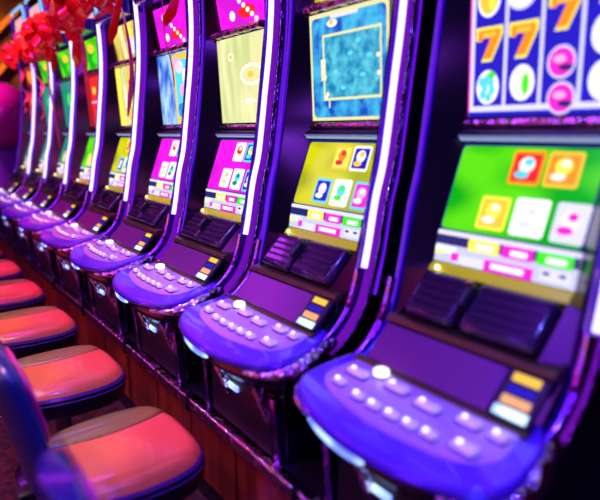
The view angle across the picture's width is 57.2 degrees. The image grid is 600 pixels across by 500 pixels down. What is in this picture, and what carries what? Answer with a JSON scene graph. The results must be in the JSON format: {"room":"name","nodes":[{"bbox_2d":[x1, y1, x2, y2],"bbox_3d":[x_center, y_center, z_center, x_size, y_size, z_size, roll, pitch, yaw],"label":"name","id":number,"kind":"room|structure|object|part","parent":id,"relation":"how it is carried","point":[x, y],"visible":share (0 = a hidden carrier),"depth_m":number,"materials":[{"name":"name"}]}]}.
{"room":"games hall","nodes":[
{"label":"games hall","id":0,"kind":"room"},
{"bbox_2d":[0,0,37,148],"bbox_3d":[-7.289,-2.502,9.277,6.600,3.900,0.100,-9,15,-36],"label":"wall","id":1,"kind":"structure","parent":0,"point":[9,76],"depth_m":10.30,"materials":[{"name":"purple paint"}]},
{"bbox_2d":[0,400,206,499],"bbox_3d":[-3.012,0.655,4.095,6.600,0.100,14.200,-9,15,-36],"label":"floor","id":2,"kind":"structure","parent":0,"point":[9,461],"depth_m":2.54,"materials":[{"name":"red carpet"}]},
{"bbox_2d":[0,249,5,258],"bbox_3d":[-2.844,0.033,4.651,0.604,0.885,0.490,-9,15,-36],"label":"stool","id":3,"kind":"object","parent":2,"relation":"on","point":[2,254],"visible":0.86,"depth_m":4.69,"materials":[{"name":"red leather"}]},
{"bbox_2d":[0,82,20,188],"bbox_3d":[-4.462,-1.405,8.289,1.000,2.170,1.000,-9,15,-36],"label":"globe","id":4,"kind":"object","parent":2,"relation":"on","point":[10,96],"visible":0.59,"depth_m":7.93,"materials":[{"name":"purple"}]},
{"bbox_3d":[-4.462,-1.977,8.167,1.000,1.000,1.000,-9,15,-36],"label":"globe","id":5,"kind":"part","parent":4,"relation":"part of","materials":[{"name":"purple"}]},
{"bbox_2d":[0,259,22,280],"bbox_3d":[-2.401,0.157,4.072,0.604,0.885,0.490,-9,15,-36],"label":"stool","id":6,"kind":"object","parent":2,"relation":"on","point":[9,270],"visible":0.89,"depth_m":4.07,"materials":[{"name":"red leather"}]},
{"bbox_3d":[-2.364,0.215,4.113,0.510,0.085,0.490,-9,15,-36],"label":"seat","id":7,"kind":"part","parent":6,"relation":"part of","materials":[{"name":"red leather"}]},
{"bbox_2d":[0,279,45,312],"bbox_3d":[-1.958,0.281,3.492,0.604,0.885,0.490,-9,15,-36],"label":"stool","id":8,"kind":"object","parent":2,"relation":"on","point":[15,294],"visible":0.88,"depth_m":3.45,"materials":[{"name":"red leather"}]},
{"bbox_3d":[-1.921,0.339,3.533,0.510,0.085,0.490,-9,15,-36],"label":"seat","id":9,"kind":"part","parent":8,"relation":"part of","materials":[{"name":"red leather"}]},
{"bbox_2d":[0,306,77,419],"bbox_3d":[-1.516,0.406,2.912,0.604,0.885,0.490,-9,15,-36],"label":"stool","id":10,"kind":"object","parent":2,"relation":"on","point":[26,332],"visible":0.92,"depth_m":2.85,"materials":[{"name":"red leather"}]},
{"bbox_2d":[0,306,77,348],"bbox_3d":[-1.478,0.404,2.940,0.510,0.076,0.490,-9,15,-36],"label":"cushion","id":11,"kind":"object","parent":10,"relation":"on","point":[40,327],"depth_m":2.86,"materials":[{"name":"leather"}]},
{"bbox_3d":[-1.478,0.463,2.953,0.510,0.085,0.490,-9,15,-36],"label":"seat","id":12,"kind":"part","parent":10,"relation":"part of","materials":[{"name":"red leather"}]},
{"bbox_2d":[0,345,125,485],"bbox_3d":[-1.073,0.530,2.332,0.604,0.885,0.490,-9,15,-36],"label":"stool","id":13,"kind":"object","parent":2,"relation":"on","point":[66,383],"visible":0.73,"depth_m":2.28,"materials":[{"name":"red leather"}]},
{"bbox_3d":[-1.035,0.927,2.446,0.420,0.060,0.420,-9,15,-36],"label":"plate","id":14,"kind":"part","parent":13,"relation":"part of","materials":[{"name":"purple metal"}]},
{"bbox_3d":[-1.035,0.588,2.373,0.510,0.085,0.490,-9,15,-36],"label":"seat","id":15,"kind":"part","parent":13,"relation":"part of","materials":[{"name":"red leather"}]},
{"bbox_2d":[17,345,125,408],"bbox_3d":[-1.035,0.528,2.361,0.510,0.076,0.490,-9,15,-36],"label":"cushion","id":16,"kind":"object","parent":13,"relation":"on","point":[79,375],"depth_m":2.29,"materials":[{"name":"leather"}]},
{"bbox_2d":[34,448,99,499],"bbox_3d":[-0.187,0.779,1.173,0.604,0.885,0.490,-9,15,-36],"label":"stool","id":17,"kind":"object","parent":2,"relation":"on","point":[56,477],"visible":1,"depth_m":0.93,"materials":[{"name":"purple plastic"}]},
{"bbox_2d":[0,340,204,499],"bbox_3d":[-0.630,0.654,1.752,0.604,0.885,0.490,-9,15,-36],"label":"stool","id":18,"kind":"object","parent":2,"relation":"on","point":[136,453],"visible":0.88,"depth_m":1.67,"materials":[{"name":"red leather"}]},
{"bbox_3d":[-0.810,0.463,1.574,0.156,0.435,0.400,-9,15,-36],"label":"backrest","id":19,"kind":"part","parent":18,"relation":"part of","materials":[{"name":"leather"}]},
{"bbox_3d":[-0.593,0.712,1.794,0.510,0.085,0.490,-9,15,-36],"label":"seat","id":20,"kind":"part","parent":18,"relation":"part of","materials":[{"name":"red leather"}]},
{"bbox_2d":[35,406,204,499],"bbox_3d":[-0.593,0.653,1.781,0.510,0.076,0.490,-9,15,-36],"label":"cushion","id":21,"kind":"object","parent":18,"relation":"on","point":[136,453],"depth_m":1.73,"materials":[{"name":"leather"}]},
{"bbox_2d":[0,232,324,499],"bbox_3d":[-1.066,0.421,3.935,1.110,0.426,7.100,-9,15,-36],"label":"stand","id":22,"kind":"object","parent":2,"relation":"on","point":[237,467],"visible":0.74,"depth_m":2.21,"materials":[{"name":"brown wood"}]},
{"bbox_3d":[-3.085,0.017,5.723,0.028,0.265,0.343,-9,15,-36],"label":"panel","id":23,"kind":"part","parent":22,"relation":"part of","materials":[{"name":"brown wood"}]},
{"bbox_3d":[-2.872,0.077,5.445,0.028,0.265,0.343,-9,15,-36],"label":"panel","id":24,"kind":"part","parent":22,"relation":"part of","materials":[{"name":"brown wood"}]},
{"bbox_3d":[-2.660,0.137,5.167,0.028,0.265,0.343,-9,15,-36],"label":"panel","id":25,"kind":"part","parent":22,"relation":"part of","materials":[{"name":"brown wood"}]},
{"bbox_2d":[0,4,35,233],"bbox_3d":[-2.922,-1.362,5.855,1.052,2.266,0.689,-9,15,-36],"label":"machine","id":26,"kind":"object","parent":22,"relation":"on","point":[27,119],"visible":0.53,"depth_m":5.88,"materials":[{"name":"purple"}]},
{"bbox_3d":[-3.114,-0.684,5.900,0.087,0.089,0.384,-9,15,-36],"label":"smoked panel","id":27,"kind":"part","parent":26,"relation":"part of","materials":[{"name":"purple plastic"}]},
{"bbox_2d":[0,41,29,112],"bbox_3d":[-2.823,-1.703,5.415,0.225,0.682,0.194,-1,12,-7],"label":"ribbon bow","id":28,"kind":"object","parent":26,"relation":"attached to","point":[8,57],"visible":0.8,"depth_m":5.34,"materials":[{"name":"red fabric"}]},
{"bbox_3d":[-3.112,-1.640,5.998,0.172,1.671,0.009,-9,15,-36],"label":"edge trim","id":29,"kind":"part","parent":26,"relation":"part of","materials":[{"name":"purple"}]},
{"bbox_3d":[-2.940,-0.639,5.629,0.313,0.283,0.034,-9,15,-36],"label":"trim","id":30,"kind":"part","parent":26,"relation":"part of","materials":[{"name":"purple metal"}]},
{"bbox_3d":[-2.447,0.196,4.889,0.028,0.265,0.343,-9,15,-36],"label":"panel","id":31,"kind":"part","parent":22,"relation":"part of","materials":[{"name":"brown wood"}]},
{"bbox_2d":[0,0,53,244],"bbox_3d":[-2.492,-1.241,5.291,1.052,2.266,0.689,-9,15,-36],"label":"machine","id":32,"kind":"object","parent":22,"relation":"on","point":[37,174],"visible":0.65,"depth_m":5.32,"materials":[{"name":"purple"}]},
{"bbox_3d":[-2.783,-0.190,5.294,0.029,0.190,0.400,-9,15,-36],"label":"belly door","id":33,"kind":"part","parent":32,"relation":"part of","materials":[{"name":"black"}]},
{"bbox_3d":[-2.772,-0.478,5.240,0.192,0.036,0.524,-9,15,-36],"label":"button plate","id":34,"kind":"part","parent":32,"relation":"part of","materials":[{"name":"purple plastic"}]},
{"bbox_3d":[-2.683,-0.563,5.336,0.087,0.089,0.384,-9,15,-36],"label":"smoked panel","id":35,"kind":"part","parent":32,"relation":"part of","materials":[{"name":"purple plastic"}]},
{"bbox_2d":[12,31,44,119],"bbox_3d":[-2.387,-1.536,4.862,0.218,0.748,0.245,-9,15,-36],"label":"ribbon bow","id":36,"kind":"object","parent":32,"relation":"attached to","point":[22,55],"visible":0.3,"depth_m":4.80,"materials":[{"name":"red fabric"}]},
{"bbox_3d":[-2.681,-1.519,5.434,0.172,1.671,0.009,-9,15,-36],"label":"edge trim","id":37,"kind":"part","parent":32,"relation":"part of","materials":[{"name":"white plastic"}]},
{"bbox_3d":[-2.509,-0.518,5.065,0.313,0.283,0.034,-9,15,-36],"label":"trim","id":38,"kind":"part","parent":32,"relation":"part of","materials":[{"name":"purple metal"}]},
{"bbox_3d":[-2.235,0.256,4.611,0.028,0.265,0.343,-9,15,-36],"label":"panel","id":39,"kind":"part","parent":22,"relation":"part of","materials":[{"name":"brown wood"}]},
{"bbox_2d":[1,0,75,258],"bbox_3d":[-2.061,-1.120,4.727,1.052,2.266,0.689,-9,15,-36],"label":"machine","id":40,"kind":"object","parent":22,"relation":"on","point":[64,77],"visible":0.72,"depth_m":4.72,"materials":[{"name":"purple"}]},
{"bbox_3d":[-2.352,-0.069,4.730,0.029,0.190,0.400,-9,15,-36],"label":"belly door","id":41,"kind":"part","parent":40,"relation":"part of","materials":[{"name":"black"}]},
{"bbox_3d":[-2.341,-0.357,4.676,0.192,0.036,0.524,-9,15,-36],"label":"button plate","id":42,"kind":"part","parent":40,"relation":"part of","materials":[{"name":"purple plastic"}]},
{"bbox_3d":[-2.252,-0.442,4.772,0.087,0.089,0.384,-9,15,-36],"label":"smoked panel","id":43,"kind":"part","parent":40,"relation":"part of","materials":[{"name":"purple plastic"}]},
{"bbox_2d":[18,10,63,145],"bbox_3d":[-2.003,-1.332,4.329,0.303,1.048,0.353,-9,15,-36],"label":"ribbon bow","id":44,"kind":"object","parent":40,"relation":"attached to","point":[40,42],"visible":0.93,"depth_m":4.20,"materials":[{"name":"red fabric"}]},
{"bbox_3d":[-2.251,-1.398,4.870,0.172,1.671,0.009,-9,15,-36],"label":"edge trim","id":45,"kind":"part","parent":40,"relation":"part of","materials":[{"name":"white plastic"}]},
{"bbox_3d":[-2.079,-0.397,4.501,0.313,0.283,0.034,-9,15,-36],"label":"trim","id":46,"kind":"part","parent":40,"relation":"part of","materials":[{"name":"purple metal"}]},
{"bbox_3d":[-2.023,0.316,4.333,0.028,0.265,0.343,-9,15,-36],"label":"panel","id":47,"kind":"part","parent":22,"relation":"part of","materials":[{"name":"brown wood"}]},
{"bbox_3d":[-1.810,0.375,4.054,0.028,0.265,0.343,-9,15,-36],"label":"panel","id":48,"kind":"part","parent":22,"relation":"part of","materials":[{"name":"brown wood"}]},
{"bbox_2d":[18,7,104,276],"bbox_3d":[-1.630,-0.999,4.163,1.052,2.266,0.689,-9,15,-36],"label":"machine","id":49,"kind":"object","parent":22,"relation":"on","point":[89,103],"visible":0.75,"depth_m":4.12,"materials":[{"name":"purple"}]},
{"bbox_3d":[-1.922,0.052,4.166,0.029,0.190,0.400,-9,15,-36],"label":"belly door","id":50,"kind":"part","parent":49,"relation":"part of","materials":[{"name":"black"}]},
{"bbox_3d":[-1.911,-0.236,4.112,0.192,0.036,0.524,-9,15,-36],"label":"button plate","id":51,"kind":"part","parent":49,"relation":"part of","materials":[{"name":"purple plastic"}]},
{"bbox_3d":[-1.821,-0.321,4.208,0.087,0.089,0.384,-9,15,-36],"label":"smoked panel","id":52,"kind":"part","parent":49,"relation":"part of","materials":[{"name":"purple"}]},
{"bbox_3d":[-1.820,-1.277,4.306,0.172,1.671,0.009,-9,15,-36],"label":"edge trim","id":53,"kind":"part","parent":49,"relation":"part of","materials":[{"name":"white plastic"}]},
{"bbox_3d":[-1.648,-0.276,3.937,0.313,0.283,0.034,-9,15,-36],"label":"trim","id":54,"kind":"part","parent":49,"relation":"part of","materials":[{"name":"purple metal"}]},
{"bbox_3d":[-1.598,0.435,3.776,0.028,0.265,0.343,-9,15,-36],"label":"panel","id":55,"kind":"part","parent":22,"relation":"part of","materials":[{"name":"brown wood"}]},
{"bbox_3d":[-1.386,0.495,3.498,0.028,0.265,0.343,-9,15,-36],"label":"panel","id":56,"kind":"part","parent":22,"relation":"part of","materials":[{"name":"brown wood"}]},
{"bbox_2d":[39,0,144,300],"bbox_3d":[-1.199,-0.878,3.599,1.052,2.266,0.689,-9,15,-36],"label":"machine","id":57,"kind":"object","parent":22,"relation":"on","point":[121,133],"visible":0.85,"depth_m":3.57,"materials":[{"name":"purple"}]},
{"bbox_2d":[43,0,93,81],"bbox_3d":[-1.549,-1.458,3.670,0.362,0.633,0.226,5,13,22],"label":"ribbon bow","id":58,"kind":"object","parent":57,"relation":"attached to","point":[69,17],"visible":1,"depth_m":3.60,"materials":[{"name":"red fabric"}]},
{"bbox_3d":[-1.491,0.173,3.602,0.029,0.190,0.400,-9,15,-36],"label":"belly door","id":59,"kind":"part","parent":57,"relation":"part of","materials":[{"name":"black"}]},
{"bbox_3d":[-1.480,-0.115,3.548,0.192,0.036,0.524,-9,15,-36],"label":"button plate","id":60,"kind":"part","parent":57,"relation":"part of","materials":[{"name":"purple plastic"}]},
{"bbox_3d":[-1.391,-0.200,3.644,0.087,0.089,0.384,-9,15,-36],"label":"smoked panel","id":61,"kind":"part","parent":57,"relation":"part of","materials":[{"name":"purple"}]},
{"bbox_3d":[-1.389,-1.156,3.741,0.172,1.671,0.009,-9,15,-36],"label":"edge trim","id":62,"kind":"part","parent":57,"relation":"part of","materials":[{"name":"white plastic"}]},
{"bbox_3d":[-1.217,-0.155,3.373,0.313,0.283,0.034,-9,15,-36],"label":"trim","id":63,"kind":"part","parent":57,"relation":"part of","materials":[{"name":"silver metal"}]},
{"bbox_3d":[-1.116,-0.814,3.676,0.044,0.026,0.411,-9,15,-36],"label":"screen sill","id":64,"kind":"part","parent":57,"relation":"part of","materials":[{"name":"pink"}]},
{"bbox_3d":[-1.173,0.554,3.220,0.028,0.265,0.343,-9,15,-36],"label":"panel","id":65,"kind":"part","parent":22,"relation":"part of","materials":[{"name":"brown wood"}]},
{"bbox_3d":[-0.961,0.614,2.942,0.028,0.265,0.343,-9,15,-36],"label":"panel","id":66,"kind":"part","parent":22,"relation":"part of","materials":[{"name":"brown wood"}]},
{"bbox_2d":[69,0,201,333],"bbox_3d":[-0.769,-0.757,3.035,1.052,2.266,0.689,-9,15,-36],"label":"machine","id":67,"kind":"object","parent":22,"relation":"on","point":[148,229],"visible":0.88,"depth_m":3.00,"materials":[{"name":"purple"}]},
{"bbox_3d":[-1.060,0.294,3.038,0.029,0.190,0.400,-9,15,-36],"label":"belly door","id":68,"kind":"part","parent":67,"relation":"part of","materials":[{"name":"black"}]},
{"bbox_2d":[87,0,133,115],"bbox_3d":[-1.119,-1.229,3.159,0.353,0.900,0.219,3,13,14],"label":"ribbon bow","id":69,"kind":"object","parent":67,"relation":"attached to","point":[105,6],"visible":1,"depth_m":3.11,"materials":[{"name":"red fabric"}]},
{"bbox_3d":[-1.049,0.006,2.984,0.192,0.036,0.524,-9,15,-36],"label":"button plate","id":70,"kind":"part","parent":67,"relation":"part of","materials":[{"name":"purple plastic"}]},
{"bbox_3d":[-1.131,-0.131,3.260,0.313,0.283,0.034,-9,15,-36],"label":"trim","id":71,"kind":"part","parent":67,"relation":"part of","materials":[{"name":"silver metal"}]},
{"bbox_3d":[-0.960,-0.079,3.080,0.087,0.089,0.384,-9,15,-36],"label":"smoked panel","id":72,"kind":"part","parent":67,"relation":"part of","materials":[{"name":"purple plastic"}]},
{"bbox_3d":[-0.958,-1.035,3.177,0.172,1.671,0.009,-9,15,-36],"label":"edge trim","id":73,"kind":"part","parent":67,"relation":"part of","materials":[{"name":"white plastic"}]},
{"bbox_3d":[-0.786,-0.034,2.808,0.313,0.283,0.034,-9,15,-36],"label":"trim","id":74,"kind":"part","parent":67,"relation":"part of","materials":[{"name":"silver metal"}]},
{"bbox_2d":[162,0,179,85],"bbox_3d":[-0.679,-1.179,2.608,0.493,0.772,0.212,7,14,31],"label":"ribbon bow","id":75,"kind":"object","parent":67,"relation":"attached to","point":[170,13],"visible":1,"depth_m":2.51,"materials":[{"name":"red fabric"}]},
{"bbox_3d":[-0.685,-0.693,3.112,0.044,0.026,0.411,-9,15,-36],"label":"screen sill","id":76,"kind":"part","parent":67,"relation":"part of","materials":[{"name":"pink"}]},
{"bbox_3d":[-0.748,0.674,2.664,0.028,0.265,0.343,-9,15,-36],"label":"panel","id":77,"kind":"part","parent":22,"relation":"part of","materials":[{"name":"brown wood"}]},
{"bbox_3d":[-0.536,0.733,2.386,0.028,0.265,0.343,-9,15,-36],"label":"panel","id":78,"kind":"part","parent":22,"relation":"part of","materials":[{"name":"brown wood"}]},
{"bbox_2d":[112,0,289,383],"bbox_3d":[-0.338,-0.636,2.471,1.052,2.266,0.689,-9,15,-36],"label":"machine","id":79,"kind":"object","parent":22,"relation":"on","point":[210,253],"visible":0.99,"depth_m":2.43,"materials":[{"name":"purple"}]},
{"bbox_2d":[115,292,127,302],"bbox_3d":[-0.788,0.200,2.406,0.020,0.018,0.229,-7,14,-29],"label":"light","id":80,"kind":"object","parent":79,"relation":"attached to","point":[120,296],"depth_m":2.34,"materials":[{"name":"white plastic"}]},
{"bbox_2d":[149,324,155,332],"bbox_3d":[-0.674,0.351,2.490,0.009,0.020,0.100,-9,15,-36],"label":"lamp","id":81,"kind":"object","parent":79,"relation":"attached to","point":[152,327],"depth_m":2.47,"materials":[{"name":"white"}]},
{"bbox_3d":[-0.629,0.415,2.473,0.029,0.190,0.400,-9,15,-36],"label":"belly door","id":82,"kind":"part","parent":79,"relation":"part of","materials":[{"name":"black metal"}]},
{"bbox_3d":[-0.619,0.127,2.420,0.192,0.036,0.524,-9,15,-36],"label":"button plate","id":83,"kind":"part","parent":79,"relation":"part of","materials":[{"name":"purple plastic"}]},
{"bbox_3d":[-0.700,-0.010,2.696,0.313,0.283,0.034,-9,15,-36],"label":"trim","id":84,"kind":"part","parent":79,"relation":"part of","materials":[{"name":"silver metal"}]},
{"bbox_3d":[-0.529,0.042,2.516,0.087,0.089,0.384,-9,15,-36],"label":"smoked panel","id":85,"kind":"part","parent":79,"relation":"part of","materials":[{"name":"purple plastic"}]},
{"bbox_3d":[-0.527,-0.914,2.613,0.172,1.671,0.009,-9,15,-36],"label":"edge trim","id":86,"kind":"part","parent":79,"relation":"part of","materials":[{"name":"black"}]},
{"bbox_3d":[-0.356,0.087,2.244,0.313,0.283,0.034,-9,15,-36],"label":"trim","id":87,"kind":"part","parent":79,"relation":"part of","materials":[{"name":"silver metal"}]},
{"bbox_3d":[-0.255,-0.572,2.548,0.044,0.026,0.411,-9,15,-36],"label":"screen sill","id":88,"kind":"part","parent":79,"relation":"part of","materials":[{"name":"pink"}]},
{"bbox_3d":[-0.119,-0.821,2.235,0.180,1.712,0.012,-9,15,-36],"label":"edge trim","id":89,"kind":"part","parent":79,"relation":"part of","materials":[{"name":"black"}]},
{"bbox_3d":[-0.324,0.793,2.107,0.028,0.265,0.343,-9,15,-36],"label":"panel","id":90,"kind":"part","parent":22,"relation":"part of","materials":[{"name":"brown wood"}]},
{"bbox_3d":[-0.111,0.853,1.829,0.028,0.265,0.343,-9,15,-36],"label":"panel","id":91,"kind":"part","parent":22,"relation":"part of","materials":[{"name":"brown wood"}]},
{"bbox_2d":[178,0,437,465],"bbox_3d":[0.093,-0.514,1.907,1.052,2.266,0.689,-9,15,-36],"label":"machine","id":92,"kind":"object","parent":22,"relation":"on","point":[311,292],"visible":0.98,"depth_m":1.85,"materials":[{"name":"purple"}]},
{"bbox_2d":[184,337,207,357],"bbox_3d":[-0.357,0.321,1.842,0.020,0.018,0.229,-7,14,-29],"label":"light","id":93,"kind":"object","parent":92,"relation":"attached to","point":[197,350],"depth_m":1.79,"materials":[{"name":"white"}]},
{"bbox_2d":[228,381,238,392],"bbox_3d":[-0.243,0.472,1.925,0.009,0.020,0.100,-9,15,-36],"label":"lamp","id":94,"kind":"object","parent":92,"relation":"attached to","point":[233,386],"depth_m":1.91,"materials":[{"name":"white plastic"}]},
{"bbox_3d":[-0.199,0.536,1.909,0.029,0.190,0.400,-9,15,-36],"label":"belly door","id":95,"kind":"part","parent":92,"relation":"part of","materials":[{"name":"black metal"}]},
{"bbox_3d":[-0.269,0.111,2.132,0.313,0.283,0.034,-9,15,-36],"label":"trim","id":96,"kind":"part","parent":92,"relation":"part of","materials":[{"name":"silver metal"}]},
{"bbox_3d":[-0.188,0.248,1.856,0.192,0.036,0.524,-9,15,-36],"label":"button plate","id":97,"kind":"part","parent":92,"relation":"part of","materials":[{"name":"purple plastic"}]},
{"bbox_3d":[-0.098,0.163,1.952,0.087,0.089,0.384,-9,15,-36],"label":"smoked panel","id":98,"kind":"part","parent":92,"relation":"part of","materials":[{"name":"purple"}]},
{"bbox_3d":[-0.097,-0.793,2.049,0.172,1.671,0.009,-9,15,-36],"label":"edge trim","id":99,"kind":"part","parent":92,"relation":"part of","materials":[{"name":"black"}]},
{"bbox_3d":[0.075,0.208,1.680,0.313,0.283,0.034,-9,15,-36],"label":"trim","id":100,"kind":"part","parent":92,"relation":"part of","materials":[{"name":"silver metal"}]},
{"bbox_3d":[0.176,-0.451,1.984,0.044,0.026,0.411,-9,15,-36],"label":"screen sill","id":101,"kind":"part","parent":92,"relation":"part of","materials":[{"name":"pink"}]},
{"bbox_3d":[0.312,-0.700,1.671,0.180,1.712,0.012,-9,15,-36],"label":"edge trim","id":102,"kind":"part","parent":92,"relation":"part of","materials":[{"name":"black"}]},
{"bbox_2d":[294,0,599,499],"bbox_3d":[0.524,-0.394,1.343,1.052,2.266,0.689,-9,15,-36],"label":"machine","id":103,"kind":"object","parent":22,"relation":"on","point":[476,373],"visible":1,"depth_m":1.35,"materials":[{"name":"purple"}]},
{"bbox_2d":[308,417,363,465],"bbox_3d":[0.073,0.442,1.278,0.020,0.018,0.229,-7,14,-29],"label":"light","id":104,"kind":"object","parent":103,"relation":"attached to","point":[335,445],"depth_m":1.24,"materials":[{"name":"white"}]},
{"bbox_3d":[0.161,0.232,1.567,0.313,0.283,0.034,-9,15,-36],"label":"trim","id":105,"kind":"part","parent":103,"relation":"part of","materials":[{"name":"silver metal"}]},
{"bbox_3d":[0.232,0.657,1.345,0.029,0.190,0.400,-9,15,-36],"label":"belly door","id":106,"kind":"part","parent":103,"relation":"part of","materials":[{"name":"black metal"}]},
{"bbox_2d":[372,483,391,499],"bbox_3d":[0.188,0.593,1.361,0.009,0.020,0.100,-9,15,-36],"label":"lamp","id":107,"kind":"object","parent":103,"relation":"attached to","point":[380,491],"depth_m":1.34,"materials":[{"name":"white plastic"}]},
{"bbox_3d":[0.334,-0.672,1.485,0.172,1.671,0.009,-9,15,-36],"label":"edge trim","id":108,"kind":"part","parent":103,"relation":"part of","materials":[{"name":"black"}]},
{"bbox_3d":[0.243,0.369,1.292,0.192,0.036,0.524,-9,15,-36],"label":"button plate","id":109,"kind":"part","parent":103,"relation":"part of","materials":[{"name":"purple plastic"}]},
{"bbox_3d":[0.333,0.284,1.388,0.087,0.089,0.384,-9,15,-36],"label":"smoked panel","id":110,"kind":"part","parent":103,"relation":"part of","materials":[{"name":"purple"}]},
{"bbox_3d":[0.607,-0.330,1.420,0.044,0.026,0.411,-9,15,-36],"label":"screen sill","id":111,"kind":"part","parent":103,"relation":"part of","materials":[{"name":"pink"}]},
{"bbox_3d":[0.506,0.329,1.116,0.313,0.283,0.034,-9,15,-36],"label":"trim","id":112,"kind":"part","parent":103,"relation":"part of","materials":[{"name":"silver metal"}]},
{"bbox_3d":[-3.012,-3.255,3.256,6.600,0.100,14.200,-9,15,-36],"label":"ceiling","id":113,"kind":"structure","parent":0,"visible":0},
{"bbox_2d":[0,0,29,73],"bbox_3d":[-5.178,-3.573,10.341,1.561,2.208,0.120,-9,15,-36],"label":"timber beam","id":114,"kind":"structure","parent":113,"relation":"attached to","point":[6,20],"depth_m":10.08,"materials":[{"name":"orange wood"}]}
]}

